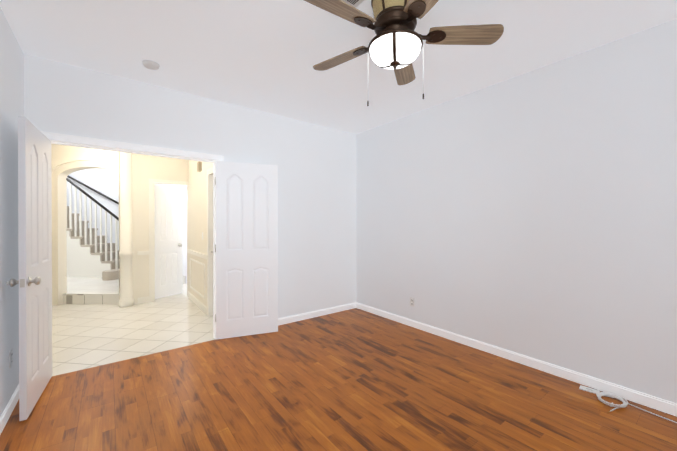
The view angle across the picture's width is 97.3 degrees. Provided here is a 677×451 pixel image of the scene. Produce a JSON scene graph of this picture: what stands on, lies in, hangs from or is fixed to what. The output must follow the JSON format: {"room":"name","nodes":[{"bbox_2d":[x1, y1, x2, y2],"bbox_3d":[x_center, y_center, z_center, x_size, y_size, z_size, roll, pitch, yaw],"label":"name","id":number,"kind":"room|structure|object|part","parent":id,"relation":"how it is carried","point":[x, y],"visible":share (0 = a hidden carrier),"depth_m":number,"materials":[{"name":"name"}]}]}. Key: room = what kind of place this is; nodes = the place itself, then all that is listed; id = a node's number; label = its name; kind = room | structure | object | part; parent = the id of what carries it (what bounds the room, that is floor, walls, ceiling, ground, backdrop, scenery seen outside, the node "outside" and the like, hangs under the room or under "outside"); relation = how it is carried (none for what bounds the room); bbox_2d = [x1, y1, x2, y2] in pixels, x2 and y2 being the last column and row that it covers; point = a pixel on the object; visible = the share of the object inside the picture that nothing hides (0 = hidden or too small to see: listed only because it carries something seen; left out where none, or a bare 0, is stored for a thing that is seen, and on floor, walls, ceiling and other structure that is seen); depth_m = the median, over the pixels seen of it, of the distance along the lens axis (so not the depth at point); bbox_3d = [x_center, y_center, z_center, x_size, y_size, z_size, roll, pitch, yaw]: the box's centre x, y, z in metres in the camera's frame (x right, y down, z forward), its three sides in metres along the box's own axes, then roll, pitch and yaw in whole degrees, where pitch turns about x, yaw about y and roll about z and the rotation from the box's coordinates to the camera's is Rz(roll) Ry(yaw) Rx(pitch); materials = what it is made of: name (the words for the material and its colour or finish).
{"room":"empty room","nodes":[
{"label":"empty room","id":0,"kind":"room"},
{"bbox_2d":[0,7,23,416],"bbox_3d":[-1.237,-0.048,0.594,0.120,2.740,4.920,0,0,-38],"label":"wall","id":1,"kind":"structure","parent":0,"point":[11,81],"depth_m":2.10,"materials":[{"name":"white paint"}]},
{"bbox_2d":[0,385,18,434],"bbox_3d":[-2.308,1.272,2.115,0.030,0.085,0.975,0,0,-38],"label":"baseboard","id":2,"kind":"structure","parent":1,"relation":"attached to","point":[14,399],"depth_m":2.04,"materials":[{"name":"white wood"}]},
{"bbox_2d":[9,349,12,367],"bbox_3d":[-2.328,0.945,2.120,0.007,0.114,0.070,0,0,-38],"label":"outlet","id":3,"kind":"object","parent":1,"relation":"attached to","point":[11,358],"visible":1,"depth_m":2.11,"materials":[{"name":"white plastic"}]},
{"bbox_2d":[6,116,51,420],"bbox_3d":[-2.328,0.288,2.266,0.167,2.028,0.712,0,0,-38],"label":"door","id":4,"kind":"structure","parent":1,"relation":"in","point":[34,281],"depth_m":2.15,"materials":[{"name":"white paint"}]},
{"bbox_2d":[51,144,119,305],"bbox_3d":[-6.193,-0.069,4.944,5.500,2.740,0.185,0,0,2],"label":"wall","id":5,"kind":"structure","parent":0,"point":[66,160],"depth_m":4.83,"materials":[{"name":"beige paint"}]},
{"bbox_2d":[67,169,118,249],"bbox_3d":[-7.436,-1.508,6.707,9.928,5.600,6.672,0,0,-38],"label":"wall","id":6,"kind":"structure","parent":0,"point":[105,182],"depth_m":7.64,"materials":[{"name":"paint"}]},
{"bbox_2d":[62,276,185,304],"bbox_3d":[-6.049,1.205,6.669,5.280,0.175,3.420,0,0,2],"label":"floor","id":7,"kind":"structure","parent":0,"point":[89,290],"depth_m":5.08,"materials":[{"name":"beige tile"}]},
{"bbox_2d":[66,175,118,280],"bbox_3d":[-6.073,-0.556,6.995,3.482,3.383,1.260,0,0,13],"label":"stairs","id":8,"kind":"structure","parent":7,"relation":"on","point":[90,253],"depth_m":6.49,"materials":[{"name":"carpet"}]},
{"bbox_2d":[132,153,187,303],"bbox_3d":[-3.097,-0.125,6.066,1.890,2.840,1.480,0,0,-38],"label":"wall","id":9,"kind":"structure","parent":0,"point":[145,168],"depth_m":5.01,"materials":[{"name":"beige paint"}]},
{"bbox_2d":[154,184,182,298],"bbox_3d":[-3.116,0.277,5.454,0.496,2.018,0.274,0,0,-38],"label":"hall door","id":10,"kind":"structure","parent":9,"relation":"in","point":[168,245],"depth_m":5.42,"materials":[{"name":"white paint"}]},
{"bbox_2d":[149,179,187,301],"bbox_3d":[-3.000,0.253,5.272,0.607,2.092,0.143,0,0,-38],"label":"door frame","id":11,"kind":"structure","parent":9,"relation":"attached to","point":[152,182],"depth_m":5.07,"materials":[{"name":"white wood"}]},
{"bbox_2d":[24,54,355,318],"bbox_3d":[-1.204,-0.063,3.649,3.660,2.740,0.120,0,0,-38],"label":"wall","id":12,"kind":"structure","parent":0,"point":[316,164],"depth_m":3.79,"materials":[{"name":"white paint"}]},
{"bbox_2d":[41,131,223,337],"bbox_3d":[-1.992,0.254,3.032,1.569,2.112,0.143,0,0,-38],"label":"door frame","id":13,"kind":"structure","parent":12,"relation":"attached to","point":[99,142],"depth_m":3.05,"materials":[{"name":"white wood"}]},
{"bbox_2d":[215,161,277,339],"bbox_3d":[-1.075,0.282,3.523,0.711,2.028,0.045,0,0,-21],"label":"door","id":14,"kind":"structure","parent":12,"relation":"in","point":[246,247],"depth_m":3.50,"materials":[{"name":"white paint"}]},
{"bbox_2d":[278,302,355,325],"bbox_3d":[-0.536,1.262,4.087,2.017,0.085,0.013,0,0,-38],"label":"baseboard","id":15,"kind":"structure","parent":12,"relation":"attached to","point":[299,317],"depth_m":4.24,"materials":[{"name":"white wood"}]},
{"bbox_2d":[187,160,212,306],"bbox_3d":[-2.026,-0.068,4.601,0.120,2.740,2.390,0,0,-38],"label":"wall","id":16,"kind":"structure","parent":0,"point":[197,205],"depth_m":4.87,"materials":[{"name":"beige paint"}]},
{"bbox_2d":[137,249,206,298],"bbox_3d":[-2.623,0.767,4.651,0.770,0.670,1.348,0,0,-38],"label":"trim","id":17,"kind":"structure","parent":16,"relation":"attached to","point":[201,255],"depth_m":4.94,"materials":[{"name":"white wood"}]},
{"bbox_2d":[138,291,206,313],"bbox_3d":[-2.341,1.254,4.288,0.770,0.100,2.270,0,0,-38],"label":"baseboard","id":18,"kind":"structure","parent":16,"relation":"attached to","point":[199,304],"depth_m":4.97,"materials":[{"name":"white wood"}]},
{"bbox_2d":[197,161,201,171],"bbox_3d":[-2.172,-0.918,4.647,0.050,0.140,0.110,0,0,-38],"label":"box","id":19,"kind":"object","parent":16,"relation":"attached to","point":[199,166],"visible":1,"depth_m":4.61,"materials":[{"name":"beige"}]},
{"bbox_2d":[207,167,212,315],"bbox_3d":[-1.582,0.249,4.016,0.136,2.112,0.924,0,0,-38],"label":"door frame","id":20,"kind":"structure","parent":16,"relation":"attached to","point":[209,241],"depth_m":4.30,"materials":[{"name":"white wood"}]},
{"bbox_2d":[0,283,676,450],"bbox_3d":[-2.517,1.353,4.475,4.980,0.100,12.620,0,0,-38],"label":"floor","id":21,"kind":"structure","parent":0,"point":[355,379],"depth_m":2.30,"materials":[{"name":"laminate"}]},
{"bbox_2d":[119,152,133,307],"bbox_3d":[-3.436,-0.069,4.820,0.200,2.740,0.200,0,0,-38],"label":"column","id":22,"kind":"structure","parent":21,"relation":"on","point":[126,281],"depth_m":4.75,"materials":[{"name":"white paint"}]},
{"bbox_2d":[579,385,676,422],"bbox_3d":[2.212,1.299,1.919,0.303,0.035,1.109,0,0,-38],"label":"coil","id":23,"kind":"object","parent":21,"relation":"on","point":[598,393],"visible":1,"depth_m":2.22,"materials":[{"name":"white plastic"}]},
{"bbox_2d":[0,0,676,133],"bbox_3d":[0.260,-1.474,1.741,3.900,0.100,4.920,0,0,-38],"label":"ceiling","id":24,"kind":"structure","parent":0,"point":[266,56],"depth_m":2.36,"materials":[{"name":"white paint"}]},
{"bbox_2d":[142,60,159,69],"bbox_3d":[-1.656,-1.408,2.633,0.132,0.040,0.132,0,0,-38],"label":"smoke detector","id":25,"kind":"object","parent":24,"relation":"attached to","point":[150,64],"visible":1,"depth_m":2.60,"materials":[{"name":"white plastic"}]},
{"bbox_2d":[342,0,363,7],"bbox_3d":[0.056,-1.417,1.801,0.260,0.013,0.175,0,0,-38],"label":"ceiling vent","id":26,"kind":"object","parent":24,"relation":"in","point":[355,3],"visible":0.94,"depth_m":1.89,"materials":[{"name":"white plastic"}]},
{"bbox_2d":[304,0,503,105],"bbox_3d":[0.315,-1.097,1.860,1.238,0.654,1.273,0,0,-38],"label":"ceiling fan","id":27,"kind":"object","parent":24,"relation":"hanging from","point":[396,43],"visible":1,"depth_m":1.81,"materials":[{"name":"wood"}]},
{"bbox_3d":[0.059,-1.197,2.107,0.580,0.047,0.146,0,0,37],"label":"blade","id":28,"kind":"part","parent":27,"relation":"part of","materials":[{"name":"brown wood"}]},
{"bbox_3d":[0.048,-1.195,1.666,0.580,0.047,0.146,0,0,-35],"label":"blade","id":29,"kind":"part","parent":27,"relation":"part of","materials":[{"name":"brown wood"}]},
{"bbox_3d":[0.357,-1.069,1.880,0.320,0.098,0.320,0,0,-38],"label":"lamp shade","id":30,"kind":"part","parent":27,"relation":"part of","materials":[{"name":"white glass"}]},
{"bbox_3d":[0.481,-1.198,2.233,0.146,0.047,0.580,0,0,19],"label":"blade","id":31,"kind":"part","parent":27,"relation":"part of","materials":[{"name":"brown wood"}]},
{"bbox_3d":[0.464,-1.194,1.520,0.146,0.047,0.580,0,0,-17],"label":"blade","id":32,"kind":"part","parent":27,"relation":"part of","materials":[{"name":"brown wood"}]},
{"bbox_3d":[0.731,-1.196,1.870,0.580,0.047,0.146,0,0,1],"label":"blade","id":33,"kind":"part","parent":27,"relation":"part of","materials":[{"name":"brown wood"}]},
{"bbox_2d":[356,19,676,402],"bbox_3d":[1.758,-0.059,2.901,0.120,2.740,4.920,0,0,-38],"label":"wall","id":34,"kind":"structure","parent":0,"point":[532,214],"depth_m":2.66,"materials":[{"name":"white paint"}]},
{"bbox_2d":[410,297,413,306],"bbox_3d":[0.950,0.986,3.849,0.007,0.114,0.070,0,0,-38],"label":"outlet","id":35,"kind":"object","parent":34,"relation":"attached to","point":[411,301],"visible":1,"depth_m":3.85,"materials":[{"name":"white plastic"}]},
{"bbox_2d":[356,302,676,416],"bbox_3d":[1.705,1.268,2.867,0.013,0.085,4.680,0,0,-38],"label":"baseboard","id":36,"kind":"structure","parent":34,"relation":"attached to","point":[657,403],"depth_m":2.66,"materials":[{"name":"white wood"}]}
]}

